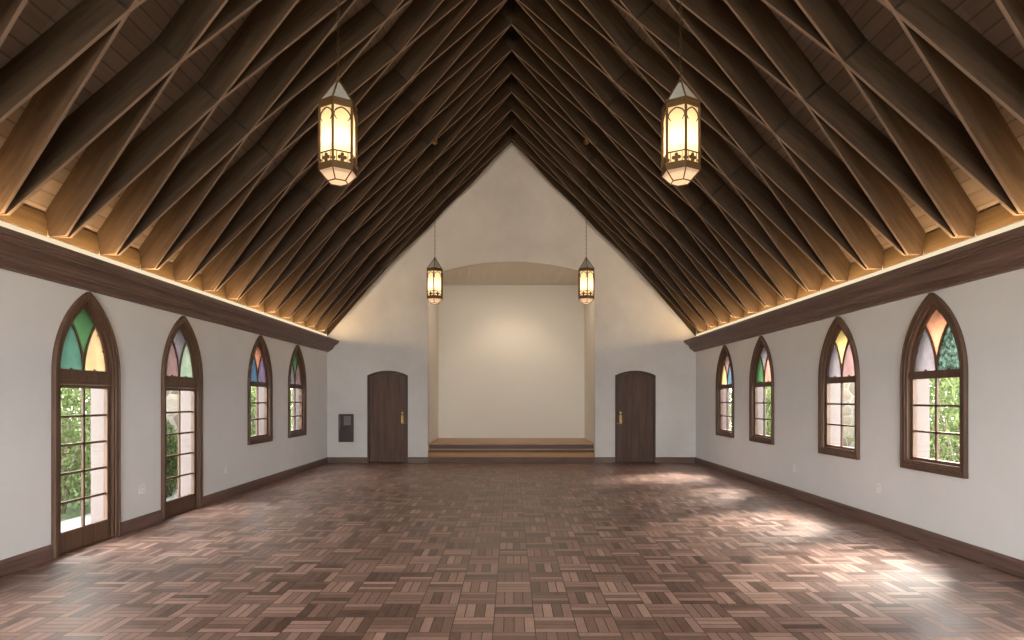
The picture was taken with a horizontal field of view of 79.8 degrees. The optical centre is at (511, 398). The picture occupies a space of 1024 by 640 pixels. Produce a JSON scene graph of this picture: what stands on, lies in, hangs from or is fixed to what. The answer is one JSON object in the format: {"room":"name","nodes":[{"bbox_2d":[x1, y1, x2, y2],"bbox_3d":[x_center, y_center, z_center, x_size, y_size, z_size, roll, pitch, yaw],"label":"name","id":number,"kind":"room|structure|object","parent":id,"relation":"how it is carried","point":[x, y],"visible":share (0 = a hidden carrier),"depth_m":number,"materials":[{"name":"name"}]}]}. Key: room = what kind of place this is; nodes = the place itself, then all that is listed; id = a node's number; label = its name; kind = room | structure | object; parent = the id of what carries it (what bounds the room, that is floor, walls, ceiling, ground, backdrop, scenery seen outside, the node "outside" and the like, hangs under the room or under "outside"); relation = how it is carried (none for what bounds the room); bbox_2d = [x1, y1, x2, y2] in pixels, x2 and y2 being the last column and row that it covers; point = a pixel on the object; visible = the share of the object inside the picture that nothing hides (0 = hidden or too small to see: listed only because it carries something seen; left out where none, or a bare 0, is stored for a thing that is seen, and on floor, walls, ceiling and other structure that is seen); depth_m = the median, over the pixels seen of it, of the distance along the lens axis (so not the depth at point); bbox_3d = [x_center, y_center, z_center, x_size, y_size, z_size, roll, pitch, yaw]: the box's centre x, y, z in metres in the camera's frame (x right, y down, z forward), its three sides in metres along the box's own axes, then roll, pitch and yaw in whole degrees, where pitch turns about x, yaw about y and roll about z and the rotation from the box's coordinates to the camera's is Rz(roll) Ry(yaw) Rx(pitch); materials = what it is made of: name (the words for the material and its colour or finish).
{"room":"house of worship","nodes":[
{"label":"house of worship","id":0,"kind":"room"},
{"bbox_2d":[0,220,326,559],"bbox_3d":[-4.730,0.010,5.150,0.240,3.420,20.900,0,0,0],"label":"wall","id":1,"kind":"structure","parent":0,"point":[32,309],"depth_m":7.52,"materials":[{"name":"paint"}]},
{"bbox_2d":[0,204,47,235],"bbox_3d":[-4.595,-1.718,5.697,0.028,0.215,0.699,0,0,0],"label":"board","id":2,"kind":"object","parent":1,"relation":"attached to","point":[25,217],"visible":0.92,"depth_m":5.80,"materials":[{"name":"brown wood"}]},
{"bbox_2d":[50,228,98,253],"bbox_3d":[-4.595,-1.718,6.452,0.028,0.215,0.699,0,0,0],"label":"board","id":3,"kind":"object","parent":1,"relation":"attached to","point":[84,239],"visible":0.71,"depth_m":6.57,"materials":[{"name":"brown wood"}]},
{"bbox_2d":[51,292,120,558],"bbox_3d":[-4.633,0.218,6.635,0.153,2.763,1.020,0,0,0],"label":"door","id":4,"kind":"structure","parent":1,"relation":"in","point":[85,354],"depth_m":6.67,"materials":[{"name":"brown wood"}]},
{"bbox_2d":[100,247,139,268],"bbox_3d":[-4.595,-1.718,7.207,0.028,0.215,0.699,0,0,0],"label":"board","id":5,"kind":"object","parent":1,"relation":"attached to","point":[131,256],"visible":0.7,"depth_m":7.34,"materials":[{"name":"brown wood"}]},
{"bbox_2d":[0,221,326,335],"bbox_3d":[-4.604,-1.577,5.170,0.012,0.055,20.240,0,0,0],"label":"light","id":6,"kind":"object","parent":1,"relation":"attached to","point":[3,224],"visible":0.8,"depth_m":7.33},
{"bbox_2d":[0,457,327,576],"bbox_3d":[-4.599,1.528,5.150,0.022,0.145,20.300,0,0,0],"label":"baseboard","id":7,"kind":"structure","parent":1,"relation":"attached to","point":[19,562],"depth_m":7.71,"materials":[{"name":"brown wood"}]},
{"bbox_2d":[0,226,338,351],"bbox_3d":[-4.459,-1.319,5.150,0.302,0.283,20.300,0,0,0],"label":"crown molding","id":8,"kind":"structure","parent":1,"relation":"attached to","point":[21,253],"depth_m":7.07,"materials":[{"name":"brown wood"}]},
{"bbox_2d":[161,316,202,520],"bbox_3d":[-4.633,0.218,8.550,0.153,2.763,1.020,0,0,0],"label":"door","id":9,"kind":"structure","parent":1,"relation":"in","point":[181,367],"depth_m":8.62,"materials":[{"name":"brown wood"}]},
{"bbox_2d":[247,335,272,444],"bbox_3d":[-4.620,-0.179,11.190,0.120,1.968,1.024,0,0,0],"label":"window","id":10,"kind":"structure","parent":1,"relation":"in","point":[260,368],"depth_m":11.30,"materials":[{"name":"brown wood"}]},
{"bbox_2d":[288,345,306,437],"bbox_3d":[-4.620,-0.179,13.120,0.120,1.968,1.024,0,0,0],"label":"window","id":11,"kind":"structure","parent":1,"relation":"in","point":[297,371],"depth_m":13.25,"materials":[{"name":"brown wood"}]},
{"bbox_2d":[429,302,437,442],"bbox_3d":[-2.190,-0.990,16.510,0.200,5.420,1.980,0,0,0],"label":"wall","id":12,"kind":"structure","parent":0,"point":[433,308],"depth_m":16.40,"materials":[{"name":"paint"}]},
{"bbox_2d":[443,263,577,284],"bbox_3d":[0.000,-3.360,16.510,4.200,0.560,2.020,0,0,0],"label":"ceiling","id":13,"kind":"structure","parent":0,"point":[507,273],"depth_m":16.44,"materials":[{"name":"paint"}]},
{"bbox_2d":[326,142,696,462],"bbox_3d":[0.000,-2.520,15.410,9.800,8.480,0.220,0,0,0],"label":"wall","id":14,"kind":"structure","parent":0,"point":[511,213],"depth_m":15.30,"materials":[{"name":"paint"}]},
{"bbox_2d":[338,414,353,441],"bbox_3d":[-4.130,0.725,15.285,0.380,0.700,0.030,0,0,0],"label":"wall panel","id":15,"kind":"object","parent":14,"relation":"attached to","point":[345,421],"visible":1,"depth_m":15.28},
{"bbox_2d":[367,371,407,462],"bbox_3d":[-3.098,0.445,15.357,1.015,2.310,0.207,0,0,0],"label":"door","id":16,"kind":"structure","parent":14,"relation":"in","point":[387,391],"depth_m":15.34,"materials":[{"name":"brown wood"}]},
{"bbox_2d":[328,457,694,462],"bbox_3d":[0.000,1.528,15.290,9.220,0.145,0.020,0,0,0],"label":"baseboard","id":17,"kind":"structure","parent":14,"relation":"attached to","point":[330,459],"depth_m":15.28,"materials":[{"name":"brown wood"}]},
{"bbox_2d":[615,371,655,462],"bbox_3d":[3.098,0.445,15.357,1.015,2.310,0.207,0,0,0],"label":"door","id":18,"kind":"structure","parent":14,"relation":"in","point":[635,391],"depth_m":15.34,"materials":[{"name":"brown wood"}]},
{"bbox_2d":[438,285,584,437],"bbox_3d":[0.000,-0.990,17.575,5.000,5.420,0.150,0,0,0],"label":"wall","id":19,"kind":"structure","parent":0,"point":[511,358],"depth_m":17.50,"materials":[{"name":"paint"}]},
{"bbox_2d":[0,462,1023,639],"bbox_3d":[0.000,1.660,5.300,10.000,0.120,20.600,0,0,0],"label":"floor","id":20,"kind":"structure","parent":0,"point":[329,551],"depth_m":5.71,"materials":[{"name":"wood"}]},
{"bbox_2d":[428,438,594,462],"bbox_3d":[0.000,1.357,16.390,4.176,0.485,2.219,0,0,0],"label":"steps","id":21,"kind":"structure","parent":20,"relation":"on","point":[441,450],"depth_m":15.46,"materials":[{"name":"brown wood"}]},
{"bbox_2d":[0,0,1023,284],"bbox_3d":[0.000,-4.125,5.150,9.900,5.397,20.900,0,0,0],"label":"ceiling","id":22,"kind":"structure","parent":0,"point":[145,23],"depth_m":5.90,"materials":[{"name":"wood"}]},
{"bbox_2d":[0,0,27,46],"bbox_3d":[-2.291,-4.142,3.971,4.730,5.064,0.102,0,0,14],"label":"rafter","id":23,"kind":"object","parent":22,"relation":"attached to","point":[10,10],"visible":1,"depth_m":4.28,"materials":[{"name":"brown wood"}]},
{"bbox_2d":[0,0,138,212],"bbox_3d":[-2.291,-4.142,4.726,4.730,5.064,0.102,0,0,14],"label":"rafter","id":24,"kind":"object","parent":22,"relation":"attached to","point":[48,107],"visible":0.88,"depth_m":5.12,"materials":[{"name":"brown wood"}]},
{"bbox_2d":[0,0,145,122],"bbox_3d":[-2.292,-4.142,5.164,4.730,5.064,0.112,0,0,-14],"label":"rafter","id":25,"kind":"object","parent":22,"relation":"attached to","point":[23,76],"visible":1,"depth_m":4.82,"materials":[{"name":"brown wood"}]},
{"bbox_2d":[0,0,261,214],"bbox_3d":[-2.292,-4.142,5.919,4.730,5.064,0.112,0,0,-14],"label":"rafter","id":26,"kind":"object","parent":22,"relation":"attached to","point":[153,64],"visible":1,"depth_m":5.56,"materials":[{"name":"brown wood"}]},
{"bbox_2d":[46,0,228,236],"bbox_3d":[-2.291,-4.142,5.481,4.730,5.064,0.102,0,0,14],"label":"rafter","id":27,"kind":"object","parent":22,"relation":"attached to","point":[193,18],"visible":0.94,"depth_m":5.85,"materials":[{"name":"brown wood"}]},
{"bbox_2d":[98,0,298,254],"bbox_3d":[-2.291,-4.142,6.236,4.730,5.064,0.102,0,0,14],"label":"rafter","id":28,"kind":"object","parent":22,"relation":"attached to","point":[267,16],"visible":0.94,"depth_m":6.48,"materials":[{"name":"brown wood"}]},
{"bbox_2d":[52,0,346,237],"bbox_3d":[-2.292,-4.142,6.674,4.730,5.064,0.112,0,0,-14],"label":"rafter","id":29,"kind":"object","parent":22,"relation":"attached to","point":[190,108],"visible":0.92,"depth_m":6.37,"materials":[{"name":"brown wood"}]},
{"bbox_2d":[139,0,355,268],"bbox_3d":[-2.291,-4.142,6.991,4.730,5.064,0.102,0,0,14],"label":"rafter","id":30,"kind":"object","parent":22,"relation":"attached to","point":[285,67],"visible":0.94,"depth_m":7.16,"materials":[{"name":"brown wood"}]},
{"bbox_2d":[111,0,411,255],"bbox_3d":[-2.292,-4.142,7.429,4.730,5.064,0.112,0,0,-14],"label":"rafter","id":31,"kind":"object","parent":22,"relation":"attached to","point":[201,160],"visible":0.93,"depth_m":7.17,"materials":[{"name":"brown wood"}]},
{"bbox_2d":[173,0,403,280],"bbox_3d":[-2.291,-4.142,7.746,4.730,5.064,0.102,0,0,14],"label":"rafter","id":32,"kind":"object","parent":22,"relation":"attached to","point":[298,110],"visible":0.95,"depth_m":7.90,"materials":[{"name":"brown wood"}]},
{"bbox_2d":[143,0,463,269],"bbox_3d":[-2.292,-4.142,8.184,4.730,5.064,0.112,0,0,-14],"label":"rafter","id":33,"kind":"object","parent":22,"relation":"attached to","point":[236,178],"visible":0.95,"depth_m":7.93,"materials":[{"name":"brown wood"}]},
{"bbox_2d":[202,0,443,290],"bbox_3d":[-2.291,-4.142,8.501,4.730,5.064,0.102,0,0,14],"label":"rafter","id":34,"kind":"object","parent":22,"relation":"attached to","point":[415,16],"visible":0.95,"depth_m":8.64,"materials":[{"name":"brown wood"}]},
{"bbox_2d":[318,0,357,186],"bbox_3d":[-1.402,-3.240,4.950,0.281,2.989,0.324,0,0,0],"label":"pendant lantern","id":35,"kind":"object","parent":22,"relation":"hanging from","point":[337,111],"visible":1,"depth_m":4.86,"materials":[{"name":"glass"}]},
{"bbox_2d":[188,0,504,280],"bbox_3d":[-2.292,-4.142,8.939,4.730,5.064,0.112,0,0,-14],"label":"rafter","id":36,"kind":"object","parent":22,"relation":"attached to","point":[279,179],"visible":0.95,"depth_m":8.93,"materials":[{"name":"brown wood"}]},
{"bbox_2d":[225,0,477,298],"bbox_3d":[-2.291,-4.142,9.256,4.730,5.064,0.102,0,0,14],"label":"rafter","id":37,"kind":"object","parent":22,"relation":"attached to","point":[427,44],"visible":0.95,"depth_m":9.20,"materials":[{"name":"brown wood"}]},
{"bbox_2d":[215,12,510,290],"bbox_3d":[-2.292,-4.142,9.694,4.730,5.064,0.112,0,0,-14],"label":"rafter","id":38,"kind":"object","parent":22,"relation":"attached to","point":[298,196],"visible":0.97,"depth_m":9.70,"materials":[{"name":"brown wood"}]},
{"bbox_2d":[238,39,510,298],"bbox_3d":[-2.292,-4.142,10.449,4.730,5.064,0.112,0,0,-14],"label":"rafter","id":39,"kind":"object","parent":22,"relation":"attached to","point":[410,127],"visible":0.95,"depth_m":10.43,"materials":[{"name":"brown wood"}]},
{"bbox_2d":[246,0,506,305],"bbox_3d":[-2.291,-4.142,10.011,4.730,5.064,0.102,0,0,14],"label":"rafter","id":40,"kind":"object","parent":22,"relation":"attached to","point":[426,80],"visible":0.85,"depth_m":9.98,"materials":[{"name":"brown wood"}]},
{"bbox_2d":[318,203,446,330],"bbox_3d":[-2.835,-3.539,14.843,3.610,3.858,0.112,0,0,-14],"label":"rafter","id":41,"kind":"object","parent":22,"relation":"attached to","point":[377,268],"visible":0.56,"depth_m":14.72,"materials":[{"name":"brown wood"}]},
{"bbox_2d":[258,62,510,305],"bbox_3d":[-2.292,-4.142,11.204,4.730,5.064,0.112,0,0,-14],"label":"rafter","id":42,"kind":"object","parent":22,"relation":"attached to","point":[328,224],"visible":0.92,"depth_m":11.19,"materials":[{"name":"brown wood"}]},
{"bbox_2d":[264,0,510,311],"bbox_3d":[-2.291,-4.142,10.766,4.730,5.064,0.102,0,0,14],"label":"rafter","id":43,"kind":"object","parent":22,"relation":"attached to","point":[426,110],"visible":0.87,"depth_m":10.76,"materials":[{"name":"brown wood"}]},
{"bbox_2d":[268,83,510,312],"bbox_3d":[-2.292,-4.142,11.959,4.730,5.064,0.112,0,0,-14],"label":"rafter","id":44,"kind":"object","parent":22,"relation":"attached to","point":[340,235],"visible":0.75,"depth_m":11.94,"materials":[{"name":"brown wood"}]},
{"bbox_2d":[279,26,510,317],"bbox_3d":[-2.291,-4.142,11.521,4.730,5.064,0.102,0,0,14],"label":"rafter","id":45,"kind":"object","parent":22,"relation":"attached to","point":[434,127],"visible":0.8,"depth_m":11.53,"materials":[{"name":"brown wood"}]},
{"bbox_2d":[289,102,510,317],"bbox_3d":[-2.292,-4.142,12.714,4.730,5.064,0.112,0,0,-14],"label":"rafter","id":46,"kind":"object","parent":22,"relation":"attached to","point":[351,245],"visible":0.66,"depth_m":12.70,"materials":[{"name":"brown wood"}]},
{"bbox_2d":[293,52,510,321],"bbox_3d":[-2.291,-4.142,12.276,4.730,5.064,0.102,0,0,14],"label":"rafter","id":47,"kind":"object","parent":22,"relation":"attached to","point":[446,138],"visible":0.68,"depth_m":12.29,"materials":[{"name":"brown wood"}]},
{"bbox_2d":[294,118,510,322],"bbox_3d":[-2.292,-4.142,13.469,4.730,5.064,0.112,0,0,-14],"label":"rafter","id":48,"kind":"object","parent":22,"relation":"attached to","point":[361,253],"visible":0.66,"depth_m":13.46,"materials":[{"name":"brown wood"}]},
{"bbox_2d":[305,74,510,326],"bbox_3d":[-2.291,-4.142,13.031,4.730,5.064,0.102,0,0,14],"label":"rafter","id":49,"kind":"object","parent":22,"relation":"attached to","point":[447,156],"visible":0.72,"depth_m":13.05,"materials":[{"name":"brown wood"}]},
{"bbox_2d":[314,133,510,326],"bbox_3d":[-2.292,-4.142,14.224,4.730,5.064,0.112,0,0,-14],"label":"rafter","id":50,"kind":"object","parent":22,"relation":"attached to","point":[369,262],"visible":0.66,"depth_m":14.21,"materials":[{"name":"brown wood"}]},
{"bbox_2d":[316,94,510,330],"bbox_3d":[-2.291,-4.142,13.786,4.730,5.064,0.102,0,0,14],"label":"rafter","id":51,"kind":"object","parent":22,"relation":"attached to","point":[448,173],"visible":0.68,"depth_m":13.80,"materials":[{"name":"brown wood"}]},
{"bbox_2d":[326,111,510,329],"bbox_3d":[-2.289,-4.185,14.540,4.727,4.978,0.102,0,0,14],"label":"rafter","id":52,"kind":"object","parent":22,"relation":"attached to","point":[451,186],"visible":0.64,"depth_m":14.44,"materials":[{"name":"brown wood"}]},
{"bbox_2d":[427,139,442,303],"bbox_3d":[-1.402,-3.240,11.200,0.281,2.989,0.324,0,0,0],"label":"pendant lantern","id":53,"kind":"object","parent":22,"relation":"hanging from","point":[434,270],"visible":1,"depth_m":11.11,"materials":[{"name":"glass"}]},
{"bbox_2d":[443,127,510,206],"bbox_3d":[-1.149,-5.448,15.013,2.378,2.452,0.083,0,0,14],"label":"rafter","id":54,"kind":"object","parent":22,"relation":"attached to","point":[466,184],"visible":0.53,"depth_m":14.98,"materials":[{"name":"brown wood"}]},
{"bbox_2d":[512,127,579,206],"bbox_3d":[1.149,-5.448,15.013,2.378,2.452,0.083,0,0,-14],"label":"rafter","id":55,"kind":"object","parent":22,"relation":"attached to","point":[557,185],"visible":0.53,"depth_m":14.98,"materials":[{"name":"brown wood"}]},
{"bbox_2d":[578,139,594,303],"bbox_3d":[1.368,-3.240,11.200,0.281,2.989,0.324,0,0,0],"label":"pendant lantern","id":56,"kind":"object","parent":22,"relation":"hanging from","point":[586,270],"visible":1,"depth_m":11.11,"materials":[{"name":"glass"}]},
{"bbox_2d":[512,111,696,329],"bbox_3d":[2.289,-4.185,14.540,4.727,4.978,0.102,0,0,-14],"label":"rafter","id":57,"kind":"object","parent":22,"relation":"attached to","point":[571,186],"visible":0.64,"depth_m":14.44,"materials":[{"name":"brown wood"}]},
{"bbox_2d":[512,94,706,329],"bbox_3d":[2.291,-4.142,13.786,4.730,5.064,0.102,0,0,-14],"label":"rafter","id":58,"kind":"object","parent":22,"relation":"attached to","point":[574,173],"visible":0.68,"depth_m":13.80,"materials":[{"name":"brown wood"}]},
{"bbox_2d":[512,133,708,326],"bbox_3d":[2.292,-4.142,14.224,4.730,5.064,0.112,0,0,14],"label":"rafter","id":59,"kind":"object","parent":22,"relation":"attached to","point":[653,262],"visible":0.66,"depth_m":14.21,"materials":[{"name":"brown wood"}]},
{"bbox_2d":[512,74,717,326],"bbox_3d":[2.291,-4.142,13.031,4.730,5.064,0.102,0,0,-14],"label":"rafter","id":60,"kind":"object","parent":22,"relation":"attached to","point":[574,156],"visible":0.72,"depth_m":13.05,"materials":[{"name":"brown wood"}]},
{"bbox_2d":[512,118,728,322],"bbox_3d":[2.292,-4.142,13.469,4.730,5.064,0.112,0,0,14],"label":"rafter","id":61,"kind":"object","parent":22,"relation":"attached to","point":[661,253],"visible":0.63,"depth_m":13.46,"materials":[{"name":"brown wood"}]},
{"bbox_2d":[512,52,729,321],"bbox_3d":[2.291,-4.142,12.276,4.730,5.064,0.102,0,0,-14],"label":"rafter","id":62,"kind":"object","parent":22,"relation":"attached to","point":[575,137],"visible":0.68,"depth_m":12.29,"materials":[{"name":"brown wood"}]},
{"bbox_2d":[512,102,733,317],"bbox_3d":[2.292,-4.142,12.714,4.730,5.064,0.112,0,0,14],"label":"rafter","id":63,"kind":"object","parent":22,"relation":"attached to","point":[670,245],"visible":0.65,"depth_m":12.70,"materials":[{"name":"brown wood"}]},
{"bbox_2d":[512,26,743,317],"bbox_3d":[2.291,-4.142,11.521,4.730,5.064,0.102,0,0,-14],"label":"rafter","id":64,"kind":"object","parent":22,"relation":"attached to","point":[588,127],"visible":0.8,"depth_m":11.52,"materials":[{"name":"brown wood"}]},
{"bbox_2d":[512,83,754,312],"bbox_3d":[2.292,-4.142,11.959,4.730,5.064,0.112,0,0,14],"label":"rafter","id":65,"kind":"object","parent":22,"relation":"attached to","point":[598,161],"visible":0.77,"depth_m":11.94,"materials":[{"name":"brown wood"}]},
{"bbox_2d":[512,0,758,311],"bbox_3d":[2.291,-4.142,10.766,4.730,5.064,0.102,0,0,-14],"label":"rafter","id":66,"kind":"object","parent":22,"relation":"attached to","point":[595,109],"visible":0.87,"depth_m":10.76,"materials":[{"name":"brown wood"}]},
{"bbox_2d":[512,62,764,305],"bbox_3d":[2.292,-4.142,11.204,4.730,5.064,0.112,0,0,14],"label":"rafter","id":67,"kind":"object","parent":22,"relation":"attached to","point":[694,224],"visible":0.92,"depth_m":11.19,"materials":[{"name":"brown wood"}]},
{"bbox_2d":[576,203,705,330],"bbox_3d":[2.835,-3.539,14.843,3.610,3.858,0.112,0,0,14],"label":"rafter","id":68,"kind":"object","parent":22,"relation":"attached to","point":[645,268],"visible":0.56,"depth_m":14.72,"materials":[{"name":"brown wood"}]},
{"bbox_2d":[516,0,776,305],"bbox_3d":[2.291,-4.142,10.011,4.730,5.064,0.102,0,0,-14],"label":"rafter","id":69,"kind":"object","parent":22,"relation":"attached to","point":[596,80],"visible":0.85,"depth_m":9.97,"materials":[{"name":"brown wood"}]},
{"bbox_2d":[512,39,784,298],"bbox_3d":[2.292,-4.142,10.449,4.730,5.064,0.112,0,0,14],"label":"rafter","id":70,"kind":"object","parent":22,"relation":"attached to","point":[612,127],"visible":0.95,"depth_m":10.44,"materials":[{"name":"brown wood"}]},
{"bbox_2d":[512,12,807,290],"bbox_3d":[2.292,-4.142,9.694,4.730,5.064,0.112,0,0,14],"label":"rafter","id":71,"kind":"object","parent":22,"relation":"attached to","point":[724,196],"visible":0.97,"depth_m":9.70,"materials":[{"name":"brown wood"}]},
{"bbox_2d":[545,0,797,298],"bbox_3d":[2.291,-4.142,9.256,4.730,5.064,0.102,0,0,-14],"label":"rafter","id":72,"kind":"object","parent":22,"relation":"attached to","point":[595,44],"visible":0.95,"depth_m":9.20,"materials":[{"name":"brown wood"}]},
{"bbox_2d":[518,0,834,280],"bbox_3d":[2.292,-4.142,8.939,4.730,5.064,0.112,0,0,14],"label":"rafter","id":73,"kind":"object","parent":22,"relation":"attached to","point":[743,179],"visible":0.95,"depth_m":8.79,"materials":[{"name":"brown wood"}]},
{"bbox_2d":[661,0,700,186],"bbox_3d":[1.368,-3.240,4.950,0.281,2.989,0.324,0,0,0],"label":"pendant lantern","id":74,"kind":"object","parent":22,"relation":"hanging from","point":[681,111],"visible":1,"depth_m":4.86,"materials":[{"name":"glass"}]},
{"bbox_2d":[579,0,820,290],"bbox_3d":[2.291,-4.142,8.501,4.730,5.064,0.102,0,0,-14],"label":"rafter","id":75,"kind":"object","parent":22,"relation":"attached to","point":[607,16],"visible":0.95,"depth_m":8.63,"materials":[{"name":"brown wood"}]},
{"bbox_2d":[559,0,879,269],"bbox_3d":[2.292,-4.142,8.184,4.730,5.064,0.112,0,0,14],"label":"rafter","id":76,"kind":"object","parent":22,"relation":"attached to","point":[786,178],"visible":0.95,"depth_m":7.93,"materials":[{"name":"brown wood"}]},
{"bbox_2d":[619,0,849,280],"bbox_3d":[2.291,-4.142,7.746,4.730,5.064,0.102,0,0,-14],"label":"rafter","id":77,"kind":"object","parent":22,"relation":"attached to","point":[724,110],"visible":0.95,"depth_m":7.90,"materials":[{"name":"brown wood"}]},
{"bbox_2d":[611,0,911,255],"bbox_3d":[2.292,-4.142,7.429,4.730,5.064,0.112,0,0,14],"label":"rafter","id":78,"kind":"object","parent":22,"relation":"attached to","point":[822,161],"visible":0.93,"depth_m":7.17,"materials":[{"name":"brown wood"}]},
{"bbox_2d":[667,0,883,268],"bbox_3d":[2.291,-4.142,6.991,4.730,5.064,0.102,0,0,-14],"label":"rafter","id":79,"kind":"object","parent":22,"relation":"attached to","point":[737,67],"visible":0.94,"depth_m":7.16,"materials":[{"name":"brown wood"}]},
{"bbox_2d":[676,0,970,237],"bbox_3d":[2.292,-4.142,6.674,4.730,5.064,0.112,0,0,14],"label":"rafter","id":80,"kind":"object","parent":22,"relation":"attached to","point":[824,101],"visible":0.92,"depth_m":6.37,"materials":[{"name":"brown wood"}]},
{"bbox_2d":[724,0,924,254],"bbox_3d":[2.291,-4.142,6.236,4.730,5.064,0.102,0,0,-14],"label":"rafter","id":81,"kind":"object","parent":22,"relation":"attached to","point":[755,16],"visible":0.94,"depth_m":6.48,"materials":[{"name":"brown wood"}]},
{"bbox_2d":[794,0,976,236],"bbox_3d":[2.291,-4.142,5.481,4.730,5.064,0.102,0,0,-14],"label":"rafter","id":82,"kind":"object","parent":22,"relation":"attached to","point":[829,18],"visible":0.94,"depth_m":5.85,"materials":[{"name":"brown wood"}]},
{"bbox_2d":[761,0,1023,214],"bbox_3d":[2.292,-4.142,5.919,4.730,5.064,0.112,0,0,14],"label":"rafter","id":83,"kind":"object","parent":22,"relation":"attached to","point":[870,65],"visible":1,"depth_m":5.56,"materials":[{"name":"brown wood"}]},
{"bbox_2d":[877,0,1023,123],"bbox_3d":[2.292,-4.142,5.164,4.730,5.064,0.112,0,0,14],"label":"rafter","id":84,"kind":"object","parent":22,"relation":"attached to","point":[999,76],"visible":1,"depth_m":4.82,"materials":[{"name":"brown wood"}]},
{"bbox_2d":[884,0,1023,213],"bbox_3d":[2.291,-4.142,4.726,4.730,5.064,0.102,0,0,-14],"label":"rafter","id":85,"kind":"object","parent":22,"relation":"attached to","point":[974,107],"visible":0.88,"depth_m":5.13,"materials":[{"name":"brown wood"}]},
{"bbox_2d":[995,0,1023,48],"bbox_3d":[2.291,-4.142,3.971,4.730,5.064,0.102,0,0,-14],"label":"rafter","id":86,"kind":"object","parent":22,"relation":"attached to","point":[1012,10],"visible":1,"depth_m":4.28,"materials":[{"name":"brown wood"}]},
{"bbox_2d":[585,300,593,442],"bbox_3d":[2.190,-0.990,16.510,0.200,5.420,1.980,0,0,0],"label":"wall","id":87,"kind":"structure","parent":0,"point":[589,308],"depth_m":16.40,"materials":[{"name":"paint"}]},
{"bbox_2d":[696,220,1023,560],"bbox_3d":[4.730,0.010,5.150,0.240,3.420,20.900,0,0,0],"label":"wall","id":88,"kind":"structure","parent":0,"point":[985,509],"depth_m":7.48,"materials":[{"name":"paint"}]},
{"bbox_2d":[716,345,733,437],"bbox_3d":[4.620,-0.179,13.170,0.120,1.968,1.024,0,0,0],"label":"window","id":89,"kind":"structure","parent":88,"relation":"in","point":[724,373],"depth_m":13.30,"materials":[{"name":"brown wood"}]},
{"bbox_2d":[749,336,773,444],"bbox_3d":[4.620,-0.179,11.240,0.120,1.968,1.024,0,0,0],"label":"window","id":90,"kind":"structure","parent":88,"relation":"in","point":[761,368],"depth_m":11.36,"materials":[{"name":"brown wood"}]},
{"bbox_2d":[818,316,859,459],"bbox_3d":[4.620,-0.179,8.600,0.120,1.968,1.024,0,0,0],"label":"window","id":91,"kind":"structure","parent":88,"relation":"in","point":[839,361],"depth_m":8.67,"materials":[{"name":"brown wood"}]},
{"bbox_2d":[684,225,1023,351],"bbox_3d":[4.459,-1.319,5.150,0.302,0.283,20.300,0,0,0],"label":"crown molding","id":92,"kind":"structure","parent":88,"relation":"attached to","point":[1001,253],"depth_m":7.07,"materials":[{"name":"brown wood"}]},
{"bbox_2d":[695,457,1023,577],"bbox_3d":[4.599,1.528,5.150,0.022,0.145,20.300,0,0,0],"label":"baseboard","id":93,"kind":"structure","parent":88,"relation":"attached to","point":[1003,562],"depth_m":7.29,"materials":[{"name":"brown wood"}]},
{"bbox_2d":[696,220,1023,335],"bbox_3d":[4.604,-1.577,5.170,0.012,0.055,20.240,0,0,0],"label":"light","id":94,"kind":"object","parent":88,"relation":"attached to","point":[1021,223],"visible":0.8,"depth_m":7.31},
{"bbox_2d":[883,247,922,268],"bbox_3d":[4.595,-1.718,7.207,0.028,0.215,0.699,0,0,0],"label":"board","id":95,"kind":"object","parent":88,"relation":"attached to","point":[891,256],"visible":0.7,"depth_m":7.34,"materials":[{"name":"brown wood"}]},
{"bbox_2d":[900,292,968,478],"bbox_3d":[4.620,-0.179,6.680,0.120,1.968,1.024,0,0,0],"label":"window","id":96,"kind":"structure","parent":88,"relation":"in","point":[934,346],"depth_m":6.72,"materials":[{"name":"brown wood"}]},
{"bbox_2d":[924,228,972,253],"bbox_3d":[4.595,-1.718,6.452,0.028,0.215,0.699,0,0,0],"label":"board","id":97,"kind":"object","parent":88,"relation":"attached to","point":[938,239],"visible":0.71,"depth_m":6.57,"materials":[{"name":"brown wood"}]},
{"bbox_2d":[975,204,1023,235],"bbox_3d":[4.595,-1.718,5.697,0.028,0.215,0.699,0,0,0],"label":"board","id":98,"kind":"object","parent":88,"relation":"attached to","point":[996,217],"visible":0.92,"depth_m":5.80,"materials":[{"name":"brown wood"}]},
{"label":"outside","id":99,"kind":"structure","parent":0,"visible":0},
{"bbox_2d":[61,429,954,520],"bbox_3d":[0.000,1.830,12.500,60.000,0.140,55.000,0,0,0],"label":"ground","id":100,"kind":"structure","parent":99,"point":[69,510],"depth_m":9.66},
{"bbox_2d":[61,384,90,516],"bbox_3d":[-6.913,0.481,9.350,2.910,2.574,3.020,0,0,22],"label":"shrub","id":101,"kind":"object","parent":100,"relation":"on","point":[67,484],"visible":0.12,"depth_m":8.89,"materials":[{"name":"green plant"}]},
{"bbox_2d":[166,390,180,491],"bbox_3d":[-6.625,0.175,11.700,1.450,3.150,0.900,0,0,0],"label":"stone wall","id":102,"kind":"structure","parent":100,"relation":"on","point":[171,396],"depth_m":11.30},
{"bbox_2d":[166,418,180,497],"bbox_3d":[-6.209,0.987,10.400,1.224,1.592,1.407,0,0,-8],"label":"shrub","id":103,"kind":"object","parent":100,"relation":"on","point":[171,462],"visible":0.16,"depth_m":10.37,"materials":[{"name":"green plant"}]},
{"bbox_2d":[843,382,854,447],"bbox_3d":[6.625,0.175,11.700,1.450,3.150,0.900,0,0,0],"label":"stone wall","id":104,"kind":"structure","parent":100,"relation":"on","point":[848,388],"depth_m":11.30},
{"bbox_2d":[843,377,958,462],"bbox_3d":[6.850,0.481,9.514,3.020,2.574,2.910,0,0,23],"label":"shrub","id":105,"kind":"object","parent":100,"relation":"on","point":[949,440],"visible":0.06,"depth_m":8.95,"materials":[{"name":"green plant"}]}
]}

